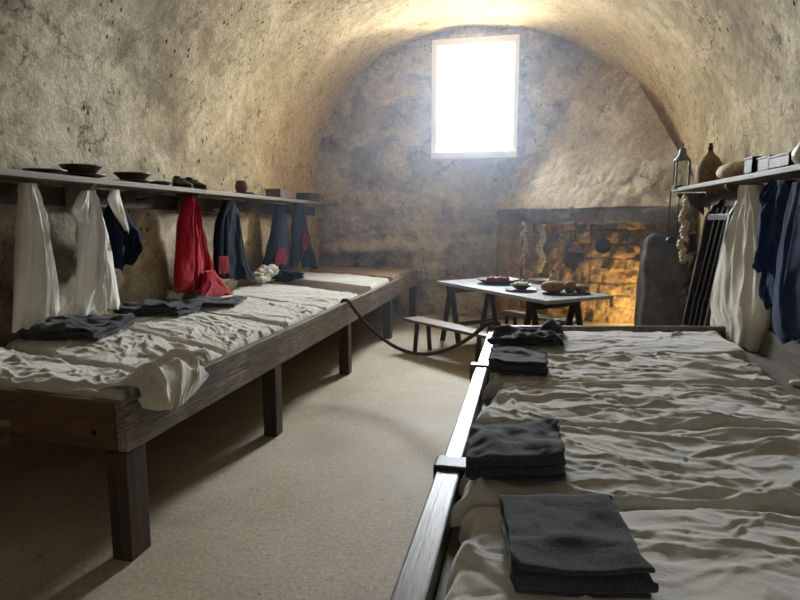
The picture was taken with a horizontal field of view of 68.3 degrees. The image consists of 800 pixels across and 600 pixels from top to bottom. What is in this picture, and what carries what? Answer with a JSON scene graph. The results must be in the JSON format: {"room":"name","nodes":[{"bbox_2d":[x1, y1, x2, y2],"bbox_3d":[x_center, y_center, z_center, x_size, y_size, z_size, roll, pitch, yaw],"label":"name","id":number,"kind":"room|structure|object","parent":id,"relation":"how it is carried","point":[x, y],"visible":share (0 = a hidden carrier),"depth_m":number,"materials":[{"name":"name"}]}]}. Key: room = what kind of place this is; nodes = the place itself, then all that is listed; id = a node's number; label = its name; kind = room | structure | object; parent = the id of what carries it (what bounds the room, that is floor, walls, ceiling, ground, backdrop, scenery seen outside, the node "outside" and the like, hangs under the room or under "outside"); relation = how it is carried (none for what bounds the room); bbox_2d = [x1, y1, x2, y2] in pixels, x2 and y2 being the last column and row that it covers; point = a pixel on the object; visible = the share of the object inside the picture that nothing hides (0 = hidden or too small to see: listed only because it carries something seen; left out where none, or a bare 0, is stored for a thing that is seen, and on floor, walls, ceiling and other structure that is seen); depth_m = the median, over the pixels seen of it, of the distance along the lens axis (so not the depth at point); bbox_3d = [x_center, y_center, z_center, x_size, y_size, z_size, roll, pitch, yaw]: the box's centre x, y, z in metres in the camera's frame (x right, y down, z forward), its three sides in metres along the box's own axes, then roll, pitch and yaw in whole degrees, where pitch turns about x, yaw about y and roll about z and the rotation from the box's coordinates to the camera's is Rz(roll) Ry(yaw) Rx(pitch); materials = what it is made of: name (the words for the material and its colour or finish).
{"room":"old barracks room","nodes":[
{"label":"old barracks room","id":0,"kind":"room"},
{"bbox_2d":[0,142,318,447],"bbox_3d":[-2.428,-0.123,4.701,0.120,2.020,10.520,2,8,12],"label":"wall","id":1,"kind":"structure","parent":0,"point":[151,275],"depth_m":5.16,"materials":[{"name":"paint"}]},
{"bbox_2d":[0,168,335,216],"bbox_3d":[-2.000,-0.940,5.633,0.310,0.271,7.920,2,8,12],"label":"wall shelf","id":2,"kind":"object","parent":1,"relation":"attached to","point":[65,196],"visible":0.77,"depth_m":4.89,"materials":[{"name":"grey wood"}]},
{"bbox_2d":[12,183,59,332],"bbox_3d":[-2.363,-0.283,3.802,0.212,0.934,0.350,-2,8,-13],"label":"shirt","id":3,"kind":"object","parent":2,"relation":"hanging from","point":[36,290],"visible":1,"depth_m":3.73,"materials":[{"name":"white fabric"}]},
{"bbox_2d":[22,168,67,173],"bbox_3d":[-2.345,-0.846,3.904,0.260,0.031,0.260,2,8,12],"label":"wooden plate","id":4,"kind":"object","parent":2,"relation":"on","point":[45,170],"visible":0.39,"depth_m":3.81,"materials":[{"name":"brown wood"}]},
{"bbox_2d":[62,173,106,177],"bbox_3d":[-2.274,-0.887,4.234,0.310,0.028,0.310,2,8,12],"label":"wooden plate","id":5,"kind":"object","parent":2,"relation":"on","point":[92,175],"visible":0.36,"depth_m":4.14,"materials":[{"name":"brown wood"}]},
{"bbox_2d":[58,163,102,173],"bbox_3d":[-2.277,-0.929,4.213,0.280,0.066,0.280,2,8,12],"label":"wooden bowl","id":6,"kind":"object","parent":5,"relation":"on","point":[71,167],"visible":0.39,"depth_m":4.12,"materials":[{"name":"brown wood"}]},
{"bbox_2d":[71,190,119,314],"bbox_3d":[-2.255,-0.353,4.343,0.244,0.903,0.437,-2,8,-15],"label":"shirt","id":7,"kind":"object","parent":2,"relation":"hanging from","point":[96,284],"visible":0.99,"depth_m":4.25,"materials":[{"name":"white fabric"}]},
{"bbox_2d":[102,190,142,270],"bbox_3d":[-2.187,-0.544,4.640,0.278,0.619,0.434,2,8,12],"label":"jacket","id":8,"kind":"object","parent":2,"relation":"hanging from","point":[125,238],"visible":0.88,"depth_m":4.53,"materials":[{"name":"fabric"}]},
{"bbox_2d":[113,179,152,182],"bbox_3d":[-2.159,-0.954,4.767,0.310,0.024,0.310,2,8,12],"label":"wooden plate","id":9,"kind":"object","parent":2,"relation":"on","point":[129,180],"visible":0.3,"depth_m":4.66,"materials":[{"name":"brown wood"}]},
{"bbox_2d":[113,172,150,179],"bbox_3d":[-2.159,-0.993,4.761,0.280,0.061,0.280,2,8,12],"label":"wooden bowl","id":10,"kind":"object","parent":9,"relation":"on","point":[121,175],"visible":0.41,"depth_m":4.67,"materials":[{"name":"brown wood"}]},
{"bbox_2d":[149,181,171,185],"bbox_3d":[-2.128,-1.026,5.236,0.200,0.046,0.200,2,8,12],"label":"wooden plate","id":11,"kind":"object","parent":2,"relation":"on","point":[167,183],"visible":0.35,"depth_m":5.16,"materials":[{"name":"brown wood"}]},
{"bbox_2d":[172,175,192,187],"bbox_3d":[-2.017,-1.095,5.462,0.299,0.124,0.103,7,10,40],"label":"leather shoe","id":12,"kind":"object","parent":2,"relation":"on","point":[177,181],"visible":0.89,"depth_m":5.43,"materials":[{"name":"black leather"}]},
{"bbox_2d":[185,177,206,189],"bbox_3d":[-1.957,-1.118,5.640,0.299,0.124,0.103,5,9,32],"label":"leather shoe","id":13,"kind":"object","parent":2,"relation":"on","point":[197,185],"visible":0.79,"depth_m":5.59,"materials":[{"name":"black leather"}]},
{"bbox_2d":[174,196,232,295],"bbox_3d":[-1.918,-0.484,5.734,0.308,1.024,0.878,2,8,12],"label":"coat","id":14,"kind":"object","parent":2,"relation":"hanging from","point":[194,269],"visible":0.98,"depth_m":5.50,"materials":[{"name":"fabric"}]},
{"bbox_2d":[213,200,255,280],"bbox_3d":[-1.808,-0.623,6.403,0.223,0.900,1.025,2,8,12],"label":"coat","id":15,"kind":"object","parent":2,"relation":"hanging from","point":[229,255],"visible":0.99,"depth_m":6.20,"materials":[{"name":"fabric"}]},
{"bbox_2d":[233,181,254,194],"bbox_3d":[-1.750,-1.254,6.597,0.240,0.149,0.240,2,8,12],"label":"pot","id":16,"kind":"object","parent":2,"relation":"on","point":[240,186],"visible":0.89,"depth_m":6.51,"materials":[{"name":"brown ceramic"}]},
{"bbox_2d":[262,204,288,269],"bbox_3d":[-1.556,-0.783,7.468,0.219,0.856,0.724,1,8,8],"label":"coat","id":17,"kind":"object","parent":2,"relation":"hanging from","point":[277,248],"visible":0.93,"depth_m":7.44,"materials":[{"name":"fabric"}]},
{"bbox_2d":[265,189,292,198],"bbox_3d":[-1.558,-1.371,7.627,0.212,0.114,0.421,2,8,12],"label":"wooden box","id":18,"kind":"object","parent":2,"relation":"on","point":[282,193],"visible":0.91,"depth_m":7.44,"materials":[{"name":"brown wood"}]},
{"bbox_2d":[289,203,316,268],"bbox_3d":[-1.344,-0.888,8.408,0.214,0.960,0.983,2,8,16],"label":"coat","id":19,"kind":"object","parent":2,"relation":"hanging from","point":[301,249],"visible":1,"depth_m":8.12,"materials":[{"name":"fabric"}]},
{"bbox_2d":[296,193,319,201],"bbox_3d":[-1.341,-1.500,8.627,0.212,0.114,0.454,2,8,12],"label":"wooden box","id":20,"kind":"object","parent":2,"relation":"on","point":[301,196],"visible":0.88,"depth_m":8.43,"materials":[{"name":"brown wood"}]},
{"bbox_2d":[0,313,633,599],"bbox_3d":[0.059,0.998,4.251,5.700,0.120,11.000,2,8,12],"label":"floor","id":21,"kind":"structure","parent":0,"point":[330,506],"depth_m":3.27,"materials":[{"name":"concrete"}]},
{"bbox_2d":[0,270,417,561],"bbox_3d":[-1.245,0.324,6.098,1.627,0.720,6.953,2,8,12],"label":"frame","id":22,"kind":"object","parent":21,"relation":"on","point":[123,428],"visible":0.59,"depth_m":2.72,"materials":[{"name":"brown wood"}]},
{"bbox_2d":[0,347,208,410],"bbox_3d":[-1.839,0.372,3.071,1.725,0.278,0.658,3,8,21],"label":"mattress","id":23,"kind":"object","parent":22,"relation":"on","point":[166,382],"visible":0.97,"depth_m":2.82,"materials":[{"name":"beige fabric"}]},
{"bbox_2d":[4,329,222,372],"bbox_3d":[-1.720,0.319,3.766,1.807,0.195,0.923,4,9,28],"label":"mattress","id":24,"kind":"object","parent":22,"relation":"on","point":[126,350],"visible":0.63,"depth_m":3.52,"materials":[{"name":"beige fabric"}]},
{"bbox_2d":[16,313,134,340],"bbox_3d":[-2.153,0.168,3.956,0.581,0.120,0.548,1,8,5],"label":"folded blanket","id":25,"kind":"object","parent":24,"relation":"on","point":[93,327],"visible":1,"depth_m":3.78,"materials":[{"name":"grey fabric"}]},
{"bbox_2d":[122,311,283,354],"bbox_3d":[-1.562,0.230,4.476,2.140,0.181,0.818,7,10,40],"label":"mattress","id":26,"kind":"object","parent":22,"relation":"on","point":[223,335],"visible":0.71,"depth_m":4.17,"materials":[{"name":"beige fabric"}]},
{"bbox_2d":[113,299,201,315],"bbox_3d":[-1.970,0.050,4.834,0.543,0.117,0.455,1,8,5],"label":"folded blanket","id":27,"kind":"object","parent":26,"relation":"on","point":[147,306],"visible":0.97,"depth_m":4.67,"materials":[{"name":"grey fabric"}]},
{"bbox_2d":[188,294,322,327],"bbox_3d":[-1.385,0.106,5.358,2.099,0.190,0.826,6,10,39],"label":"mattress","id":28,"kind":"object","parent":22,"relation":"on","point":[281,314],"visible":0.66,"depth_m":5.02,"materials":[{"name":"beige fabric"}]},
{"bbox_2d":[166,288,183,300],"bbox_3d":[-2.117,-0.034,5.558,0.169,0.154,0.162,-4,9,-26],"label":"crumpled cloth","id":29,"kind":"object","parent":28,"relation":"on","point":[171,294],"visible":0.79,"depth_m":5.52,"materials":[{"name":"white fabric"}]},
{"bbox_2d":[190,295,246,305],"bbox_3d":[-1.674,0.005,5.381,0.465,0.058,0.424,0,8,0],"label":"folded blanket","id":30,"kind":"object","parent":28,"relation":"on","point":[234,300],"visible":0.91,"depth_m":5.32,"materials":[{"name":"grey fabric"}]},
{"bbox_2d":[231,281,357,310],"bbox_3d":[-1.200,-0.027,6.362,2.423,0.184,1.043,8,11,44],"label":"mattress","id":31,"kind":"object","parent":22,"relation":"on","point":[324,299],"visible":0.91,"depth_m":6.10,"materials":[{"name":"beige fabric"}]},
{"bbox_2d":[250,264,278,283],"bbox_3d":[-1.635,-0.316,7.084,0.333,0.216,0.517,2,8,12],"label":"crumpled cloth","id":32,"kind":"object","parent":31,"relation":"on","point":[263,274],"visible":0.96,"depth_m":7.04,"materials":[{"name":"beige fabric"}]},
{"bbox_2d":[271,268,304,281],"bbox_3d":[-1.456,-0.311,7.383,0.450,0.165,0.609,-3,8,-20],"label":"cloth bundle","id":33,"kind":"object","parent":31,"relation":"on","point":[284,275],"visible":0.87,"depth_m":7.20,"materials":[{"name":"blue fabric"}]},
{"bbox_2d":[281,271,388,294],"bbox_3d":[-0.848,-0.230,7.778,2.222,0.205,0.851,7,10,42],"label":"mattress","id":34,"kind":"object","parent":22,"relation":"on","point":[358,284],"visible":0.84,"depth_m":7.36,"materials":[{"name":"beige fabric"}]},
{"bbox_2d":[309,266,410,281],"bbox_3d":[-0.670,-0.354,8.673,1.570,0.212,1.377,2,8,12],"label":"mattress","id":35,"kind":"object","parent":22,"relation":"on","point":[390,274],"visible":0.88,"depth_m":8.59,"materials":[{"name":"beige fabric"}]},
{"bbox_2d":[403,316,486,361],"bbox_3d":[0.560,0.461,6.392,0.288,0.371,1.435,-6,10,-36],"label":"bench","id":36,"kind":"object","parent":21,"relation":"on","point":[428,322],"visible":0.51,"depth_m":6.50,"materials":[{"name":"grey wood"}]},
{"bbox_2d":[436,278,613,342],"bbox_3d":[1.260,0.232,6.702,0.873,0.761,2.130,-4,9,-27],"label":"trestle table","id":37,"kind":"object","parent":21,"relation":"on","point":[535,300],"visible":0.54,"depth_m":6.27,"materials":[{"name":"grey wood"}]},
{"bbox_2d":[477,277,518,284],"bbox_3d":[1.168,-0.226,7.028,0.500,0.056,0.500,2,8,12],"label":"oval platter","id":38,"kind":"object","parent":37,"relation":"on","point":[482,279],"visible":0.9,"depth_m":6.87,"materials":[{"name":"grey metal"}]},
{"bbox_2d":[505,287,536,291],"bbox_3d":[1.290,-0.106,6.288,0.340,0.018,0.340,2,8,12],"label":"plate","id":39,"kind":"object","parent":37,"relation":"on","point":[513,288],"visible":0.87,"depth_m":6.25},
{"bbox_2d":[511,283,531,289],"bbox_3d":[1.290,-0.142,6.283,0.230,0.055,0.229,2,8,12],"label":"bowl","id":40,"kind":"object","parent":39,"relation":"on","point":[519,287],"visible":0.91,"depth_m":6.21,"materials":[{"name":"brown ceramic"}]},
{"bbox_2d":[513,282,528,284],"bbox_3d":[1.292,-0.171,6.278,0.154,0.054,0.153,-7,10,-42],"label":"stew","id":41,"kind":"object","parent":40,"relation":"on","point":[514,283],"visible":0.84,"depth_m":6.23,"materials":[{"name":"beige food"}]},
{"bbox_2d":[520,269,527,280],"bbox_3d":[1.538,-0.311,7.310,0.100,0.149,0.098,2,8,12],"label":"candlestick","id":42,"kind":"object","parent":37,"relation":"on","point":[523,274],"visible":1,"depth_m":7.30,"materials":[{"name":"grey metal"}]},
{"bbox_2d":[528,278,547,282],"bbox_3d":[1.708,-0.231,7.142,0.320,0.036,0.320,2,8,12],"label":"plate","id":43,"kind":"object","parent":37,"relation":"on","point":[535,280],"visible":0.73,"depth_m":7.23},
{"bbox_2d":[548,270,557,280],"bbox_3d":[1.782,-0.262,6.858,0.110,0.175,0.109,2,8,12],"label":"glass bottle","id":44,"kind":"object","parent":37,"relation":"on","point":[553,277],"visible":0.64,"depth_m":6.82,"materials":[{"name":"clear glass"}]},
{"bbox_2d":[542,291,590,295],"bbox_3d":[1.698,-0.070,6.033,0.494,0.014,0.329,0,8,1],"label":"board","id":45,"kind":"object","parent":37,"relation":"on","point":[562,293],"visible":0.85,"depth_m":5.95,"materials":[{"name":"brown wood"}]},
{"bbox_2d":[541,281,564,292],"bbox_3d":[1.563,-0.134,6.034,0.244,0.129,0.169,2,8,12],"label":"bread loaf","id":46,"kind":"object","parent":45,"relation":"on","point":[548,286],"visible":0.99,"depth_m":5.97,"materials":[{"name":"brown food"}]},
{"bbox_2d":[564,281,575,292],"bbox_3d":[1.745,-0.134,6.047,0.138,0.131,0.124,2,8,12],"label":"bread loaf","id":47,"kind":"object","parent":45,"relation":"on","point":[570,286],"visible":0.92,"depth_m":6.00,"materials":[{"name":"brown food"}]},
{"bbox_2d":[575,284,588,292],"bbox_3d":[1.855,-0.118,6.036,0.148,0.091,0.125,2,8,12],"label":"bread loaf","id":48,"kind":"object","parent":45,"relation":"on","point":[581,288],"visible":0.94,"depth_m":5.99,"materials":[{"name":"brown food"}]},
{"bbox_2d":[497,310,582,324],"bbox_3d":[1.606,0.379,6.881,0.287,0.400,0.994,-8,11,-44],"label":"bench","id":49,"kind":"object","parent":21,"relation":"on","point":[507,313],"visible":0.34,"depth_m":6.93,"materials":[{"name":"brown wood"}]},
{"bbox_2d":[390,325,799,599],"bbox_3d":[1.108,0.818,2.090,1.906,0.817,4.899,2,8,12],"label":"frame","id":50,"kind":"object","parent":21,"relation":"on","point":[434,545],"visible":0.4,"depth_m":1.85,"materials":[{"name":"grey wood"}]},
{"bbox_2d":[340,298,500,355],"bbox_3d":[0.055,0.253,4.966,0.127,0.402,1.993,-7,10,-41],"label":"rope","id":51,"kind":"object","parent":50,"relation":"hanging from","point":[348,301],"visible":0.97,"depth_m":4.79,"materials":[{"name":"brown fabric"}]},
{"bbox_2d":[444,506,799,599],"bbox_3d":[0.798,0.615,1.270,1.453,0.125,0.669,0,8,2],"label":"mattress","id":52,"kind":"object","parent":50,"relation":"on","point":[699,553],"visible":0.62,"depth_m":1.31,"materials":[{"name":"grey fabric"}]},
{"bbox_2d":[499,493,658,598],"bbox_3d":[0.371,0.529,1.304,0.292,0.071,0.347,1,8,4],"label":"folded blanket","id":53,"kind":"object","parent":52,"relation":"on","point":[561,545],"visible":1,"depth_m":1.22,"materials":[{"name":"grey fabric"}]},
{"bbox_2d":[496,331,748,362],"bbox_3d":[1.372,0.287,3.720,1.532,0.118,0.740,0,8,3],"label":"mattress","id":54,"kind":"object","parent":50,"relation":"on","point":[708,342],"visible":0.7,"depth_m":3.58,"materials":[{"name":"grey fabric"}]},
{"bbox_2d":[487,317,563,346],"bbox_3d":[0.798,0.197,3.692,0.471,0.132,0.548,2,8,12],"label":"folded blanket","id":55,"kind":"object","parent":54,"relation":"on","point":[551,331],"visible":1,"depth_m":3.53,"materials":[{"name":"grey fabric"}]},
{"bbox_2d":[451,426,799,527],"bbox_3d":[0.921,0.528,1.885,1.578,0.134,0.636,0,8,3],"label":"mattress","id":56,"kind":"object","parent":50,"relation":"on","point":[732,468],"visible":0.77,"depth_m":1.77,"materials":[{"name":"grey fabric"}]},
{"bbox_2d":[465,418,565,482],"bbox_3d":[0.350,0.448,1.795,0.290,0.108,0.363,2,8,12],"label":"folded blanket","id":57,"kind":"object","parent":56,"relation":"on","point":[513,451],"visible":1,"depth_m":1.68,"materials":[{"name":"grey fabric"}]},
{"bbox_2d":[482,350,776,398],"bbox_3d":[1.148,0.364,3.075,1.490,0.139,0.667,0,8,3],"label":"mattress","id":58,"kind":"object","parent":50,"relation":"on","point":[657,368],"visible":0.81,"depth_m":2.93,"materials":[{"name":"grey fabric"}]},
{"bbox_2d":[488,347,548,376],"bbox_3d":[0.590,0.301,2.942,0.299,0.088,0.297,2,8,12],"label":"folded blanket","id":59,"kind":"object","parent":58,"relation":"on","point":[505,360],"visible":1,"depth_m":2.85,"materials":[{"name":"grey fabric"}]},
{"bbox_2d":[475,380,799,431],"bbox_3d":[1.032,0.455,2.458,1.482,0.125,0.650,0,8,2],"label":"mattress","id":60,"kind":"object","parent":50,"relation":"on","point":[679,405],"visible":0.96,"depth_m":2.39,"materials":[{"name":"grey fabric"}]},
{"bbox_2d":[789,379,799,386],"bbox_3d":[2.046,0.426,3.028,0.095,0.032,0.066,2,8,12],"label":"shell","id":61,"kind":"object","parent":50,"relation":"on","point":[796,382],"visible":1,"depth_m":3.02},
{"bbox_2d":[679,199,736,325],"bbox_3d":[2.633,-0.045,5.056,0.360,1.690,0.675,2,8,12],"label":"rack","id":62,"kind":"object","parent":21,"relation":"on","point":[697,312],"visible":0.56,"depth_m":5.12,"materials":[{"name":"black wood"}]},
{"bbox_2d":[0,0,799,188],"bbox_3d":[0.077,-2.206,3.875,5.159,2.330,10.532,2,8,12],"label":"ceiling","id":63,"kind":"structure","parent":0,"point":[250,89],"depth_m":5.68,"materials":[{"name":"paint"}]},
{"bbox_2d":[317,28,601,317],"bbox_3d":[1.139,-2.080,8.905,5.400,4.770,0.274,2,8,12],"label":"wall","id":64,"kind":"structure","parent":0,"point":[397,207],"depth_m":9.18,"materials":[{"name":"paint"}]},
{"bbox_2d":[431,34,519,159],"bbox_3d":[1.142,-3.008,8.939,1.280,1.740,0.490,2,8,12],"label":"window","id":65,"kind":"structure","parent":64,"relation":"in","point":[443,50],"depth_m":8.86,"materials":[{"name":"white paint"}]},
{"bbox_2d":[495,222,520,319],"bbox_3d":[1.650,-0.432,8.991,0.381,1.500,0.401,2,8,12],"label":"trim","id":66,"kind":"structure","parent":64,"relation":"attached to","point":[508,247],"depth_m":8.83,"materials":[{"name":"stone"}]},
{"bbox_2d":[509,209,646,323],"bbox_3d":[2.646,-0.544,8.698,2.084,1.760,0.277,2,8,12],"label":"fireplace","id":67,"kind":"object","parent":64,"relation":"attached to","point":[614,272],"depth_m":8.67,"materials":[{"name":"brick"}]},
{"bbox_3d":[2.603,-1.091,7.788,2.197,0.023,2.338,2,8,12],"label":"rail","id":68,"kind":"object","parent":64,"relation":"attached to","visible":0},
{"bbox_2d":[557,225,564,266],"bbox_3d":[2.255,-0.805,8.259,0.105,0.688,0.109,2,8,12],"label":"string","id":69,"kind":"object","parent":68,"relation":"hanging from","point":[559,252],"visible":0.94,"depth_m":8.26,"materials":[{"name":"brown food"}]},
{"bbox_2d":[564,221,584,267],"bbox_3d":[2.384,-0.778,8.028,0.280,0.685,0.278,2,8,12],"label":"kettle","id":70,"kind":"object","parent":68,"relation":"hanging from","point":[571,259],"visible":0.97,"depth_m":7.96,"materials":[{"name":"metal"}]},
{"bbox_2d":[588,224,592,289],"bbox_3d":[2.521,-0.592,7.808,0.027,0.996,0.027,-5,9,-33],"label":"chain","id":71,"kind":"object","parent":68,"relation":"hanging from","point":[591,224],"visible":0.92,"depth_m":7.81,"materials":[{"name":"metal"}]},
{"bbox_2d":[595,225,610,253],"bbox_3d":[2.617,-0.828,7.595,0.200,0.460,0.039,2,8,12],"label":"pan","id":72,"kind":"object","parent":68,"relation":"hanging from","point":[603,245],"visible":0.98,"depth_m":7.61,"materials":[{"name":"metal"}]},
{"bbox_2d":[614,224,635,249],"bbox_3d":[2.789,-0.826,7.332,0.246,0.403,0.164,6,10,37],"label":"bunch","id":73,"kind":"object","parent":68,"relation":"hanging from","point":[625,232],"visible":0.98,"depth_m":7.31,"materials":[{"name":"plant"}]},
{"bbox_2d":[689,146,799,340],"bbox_3d":[2.569,0.022,3.636,0.119,2.020,10.520,2,8,12],"label":"wall","id":74,"kind":"structure","parent":0,"point":[695,238],"depth_m":6.13,"materials":[{"name":"paint"}]},
{"bbox_2d":[496,63,698,225],"bbox_3d":[2.795,-2.292,7.731,1.341,2.624,3.448,-4,9,-29],"label":"hood","id":75,"kind":"object","parent":74,"relation":"attached to","point":[609,158],"visible":0.82,"depth_m":7.61,"materials":[{"name":"paint"}]},
{"bbox_2d":[519,220,528,262],"bbox_3d":[1.797,-0.852,8.510,0.144,0.627,0.120,-5,9,-32],"label":"string","id":76,"kind":"object","parent":75,"relation":"hanging from","point":[523,234],"visible":0.99,"depth_m":8.49,"materials":[{"name":"beige food"}]},
{"bbox_2d":[525,222,536,283],"bbox_3d":[1.880,-0.681,8.452,0.164,0.966,0.147,5,9,34],"label":"string","id":77,"kind":"object","parent":75,"relation":"hanging from","point":[529,229],"visible":0.98,"depth_m":8.42,"materials":[{"name":"grey food"}]},
{"bbox_2d":[535,224,545,272],"bbox_3d":[2.002,-0.783,8.407,0.171,0.800,0.179,2,8,12],"label":"string","id":78,"kind":"object","parent":75,"relation":"hanging from","point":[541,261],"visible":0.95,"depth_m":8.37,"materials":[{"name":"beige food"}]},
{"bbox_2d":[634,232,691,325],"bbox_3d":[2.970,-0.059,6.687,0.536,1.400,0.499,2,8,12],"label":"stone slab","id":79,"kind":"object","parent":74,"relation":"attached to","point":[661,275],"depth_m":6.47,"materials":[{"name":"stone"}]},
{"bbox_2d":[645,207,697,303],"bbox_3d":[3.332,-0.379,7.483,0.256,1.760,2.402,2,8,12],"label":"trim","id":80,"kind":"structure","parent":74,"relation":"attached to","point":[650,228],"depth_m":6.41,"materials":[{"name":"stone"}]},
{"bbox_2d":[671,164,799,214],"bbox_3d":[2.406,-0.673,3.619,0.300,0.272,5.000,2,8,12],"label":"wall shelf","id":81,"kind":"object","parent":74,"relation":"attached to","point":[699,201],"visible":0.56,"depth_m":4.68,"materials":[{"name":"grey wood"}]},
{"bbox_2d":[665,191,679,244],"bbox_3d":[2.821,-0.846,6.085,0.136,0.558,0.096,2,8,12],"label":"ladle","id":82,"kind":"object","parent":81,"relation":"hanging from","point":[671,240],"visible":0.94,"depth_m":6.09,"materials":[{"name":"black metal"}]},
{"bbox_2d":[671,143,690,187],"bbox_3d":[2.791,-1.334,5.840,0.160,0.438,0.160,2,8,12],"label":"lantern","id":83,"kind":"object","parent":81,"relation":"on","point":[683,161],"visible":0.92,"depth_m":5.80,"materials":[{"name":"metal"}]},
{"bbox_2d":[676,192,690,263],"bbox_3d":[2.648,-0.671,5.507,0.105,0.669,0.100,5,9,33],"label":"string","id":84,"kind":"object","parent":81,"relation":"hanging from","point":[685,224],"visible":1,"depth_m":5.49,"materials":[{"name":"beige food"}]},
{"bbox_2d":[695,143,722,183],"bbox_3d":[2.765,-1.215,5.267,0.220,0.364,0.220,2,8,12],"label":"wicker demijohn","id":85,"kind":"object","parent":81,"relation":"on","point":[706,168],"visible":0.79,"depth_m":5.20,"materials":[{"name":"brown wicker"}]},
{"bbox_2d":[716,161,743,178],"bbox_3d":[2.577,-0.995,4.552,0.226,0.140,0.402,2,8,12],"label":"bread loaf","id":86,"kind":"object","parent":81,"relation":"on","point":[732,169],"visible":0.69,"depth_m":4.44,"materials":[{"name":"beige food"}]},
{"bbox_2d":[710,185,771,351],"bbox_3d":[2.375,-0.190,4.143,0.267,1.207,1.123,1,8,6],"label":"shirt","id":87,"kind":"object","parent":81,"relation":"hanging from","point":[737,305],"visible":0.77,"depth_m":3.88,"materials":[{"name":"white fabric"}]},
{"bbox_2d":[743,156,763,174],"bbox_3d":[2.477,-0.913,4.013,0.212,0.114,0.174,2,8,12],"label":"wooden box","id":88,"kind":"object","parent":81,"relation":"on","point":[750,163],"visible":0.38,"depth_m":3.99,"materials":[{"name":"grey wood"}]},
{"bbox_2d":[756,155,773,171],"bbox_3d":[2.434,-0.878,3.815,0.172,0.099,0.224,2,8,12],"label":"wooden box","id":89,"kind":"object","parent":81,"relation":"on","point":[762,162],"visible":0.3,"depth_m":3.83,"materials":[{"name":"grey wood"}]},
{"bbox_2d":[752,180,796,309],"bbox_3d":[2.228,-0.313,3.502,0.228,0.794,0.512,2,8,12],"label":"coat","id":90,"kind":"object","parent":81,"relation":"hanging from","point":[773,198],"visible":0.53,"depth_m":3.43,"materials":[{"name":"fabric"}]},
{"bbox_2d":[768,151,795,169],"bbox_3d":[2.370,-0.828,3.521,0.212,0.084,0.318,2,8,12],"label":"wooden box","id":91,"kind":"object","parent":81,"relation":"on","point":[784,159],"visible":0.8,"depth_m":3.51,"materials":[{"name":"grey wood"}]},
{"bbox_2d":[772,182,799,343],"bbox_3d":[1.966,-0.165,2.821,0.216,0.814,0.748,2,8,12],"label":"coat","id":92,"kind":"object","parent":81,"relation":"hanging from","point":[786,294],"visible":1,"depth_m":2.88,"materials":[{"name":"fabric"}]},
{"bbox_2d":[791,142,799,163],"bbox_3d":[2.290,-0.839,3.289,0.180,0.170,0.180,-5,9,-33],"label":"jug","id":93,"kind":"object","parent":81,"relation":"on","point":[795,154],"visible":0.87,"depth_m":3.29,"materials":[{"name":"ceramic"}]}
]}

